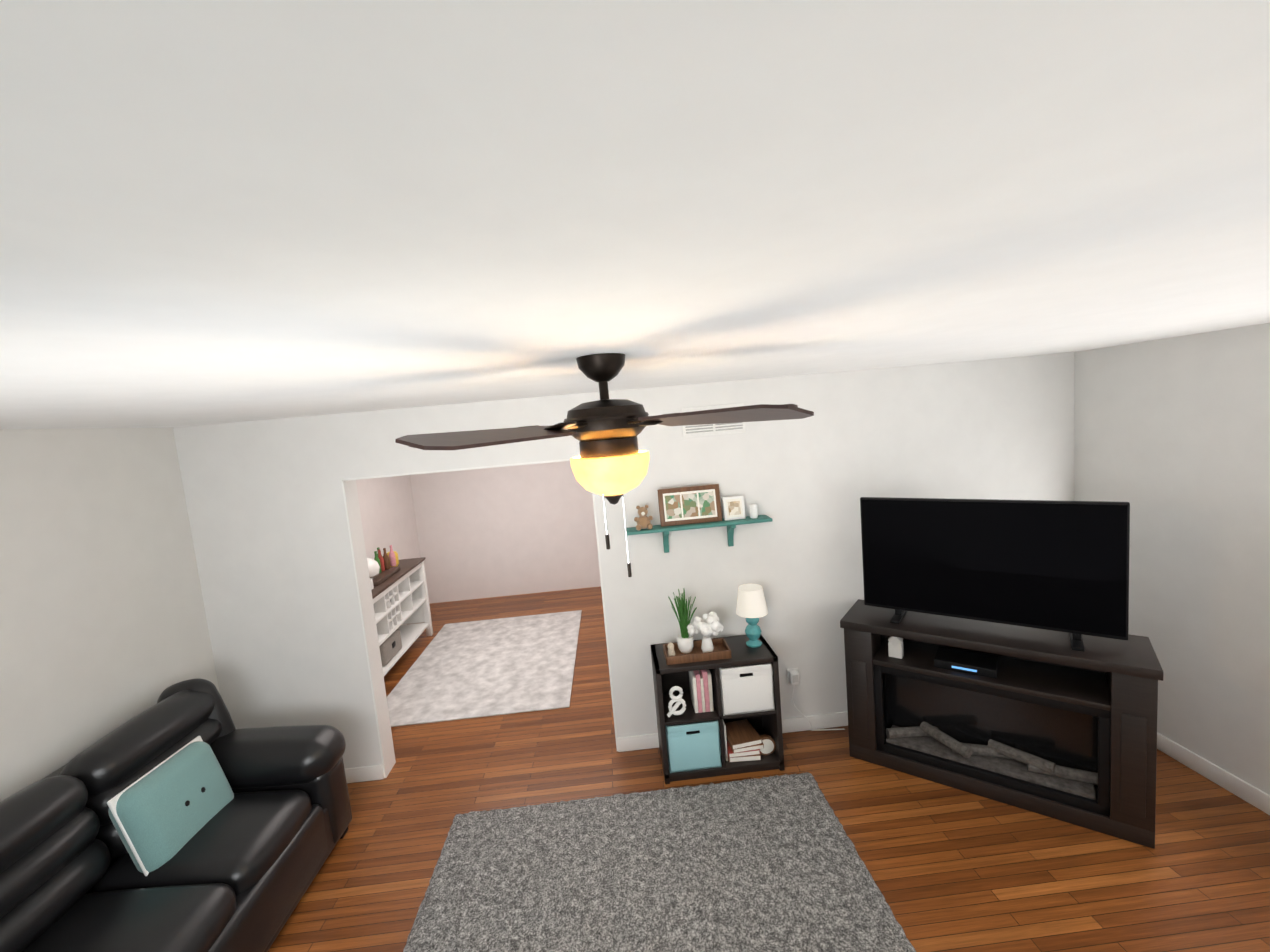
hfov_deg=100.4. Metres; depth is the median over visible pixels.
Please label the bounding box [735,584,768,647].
lamp
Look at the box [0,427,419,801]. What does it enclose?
wall
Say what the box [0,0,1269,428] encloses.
ceiling
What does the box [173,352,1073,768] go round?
wall
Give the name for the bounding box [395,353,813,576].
ceiling fan light
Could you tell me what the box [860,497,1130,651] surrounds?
screen
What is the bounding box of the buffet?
[367,545,432,675]
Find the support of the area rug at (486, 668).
on the floor
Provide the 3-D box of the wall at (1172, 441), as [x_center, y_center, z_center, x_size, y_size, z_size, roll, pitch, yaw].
[3.214,0.554,1.880,0.160,2.440,3.905,-5,6,-3]
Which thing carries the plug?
attached to the wall at (269, 524)
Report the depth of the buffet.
5.36 m
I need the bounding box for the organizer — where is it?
[650,584,784,783]
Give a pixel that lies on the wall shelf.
(689, 508)
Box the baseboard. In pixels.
[341,459,1269,814]
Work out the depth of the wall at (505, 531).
7.19 m
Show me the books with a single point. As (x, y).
(714, 697)
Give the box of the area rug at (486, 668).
[387,610,581,726]
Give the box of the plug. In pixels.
[787,668,844,730]
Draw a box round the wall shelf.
[626,484,772,552]
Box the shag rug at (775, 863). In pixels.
[403,772,915,951]
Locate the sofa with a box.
[0,678,351,951]
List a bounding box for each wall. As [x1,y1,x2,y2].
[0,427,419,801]
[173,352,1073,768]
[410,461,600,603]
[1074,323,1269,794]
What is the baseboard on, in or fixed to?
attached to the wall at (269, 524)
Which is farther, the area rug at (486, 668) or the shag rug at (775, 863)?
the area rug at (486, 668)
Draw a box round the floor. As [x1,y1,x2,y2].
[268,586,1269,951]
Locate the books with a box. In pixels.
[666,658,775,762]
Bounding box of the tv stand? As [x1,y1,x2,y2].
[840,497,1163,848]
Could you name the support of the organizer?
on the floor
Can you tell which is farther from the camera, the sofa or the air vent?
the air vent
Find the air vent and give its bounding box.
[681,403,745,437]
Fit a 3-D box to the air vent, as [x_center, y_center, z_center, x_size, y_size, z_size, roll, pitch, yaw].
[0.510,-0.359,3.432,0.410,0.190,0.015,-5,6,-3]
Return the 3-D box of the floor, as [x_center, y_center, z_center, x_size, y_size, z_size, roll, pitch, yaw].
[0.248,1.877,3.728,6.130,0.060,7.640,-5,6,-3]
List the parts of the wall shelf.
frame wood, frame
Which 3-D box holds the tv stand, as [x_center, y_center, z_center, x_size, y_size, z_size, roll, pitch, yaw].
[1.967,0.944,3.013,1.430,1.646,0.420,0,8,37]

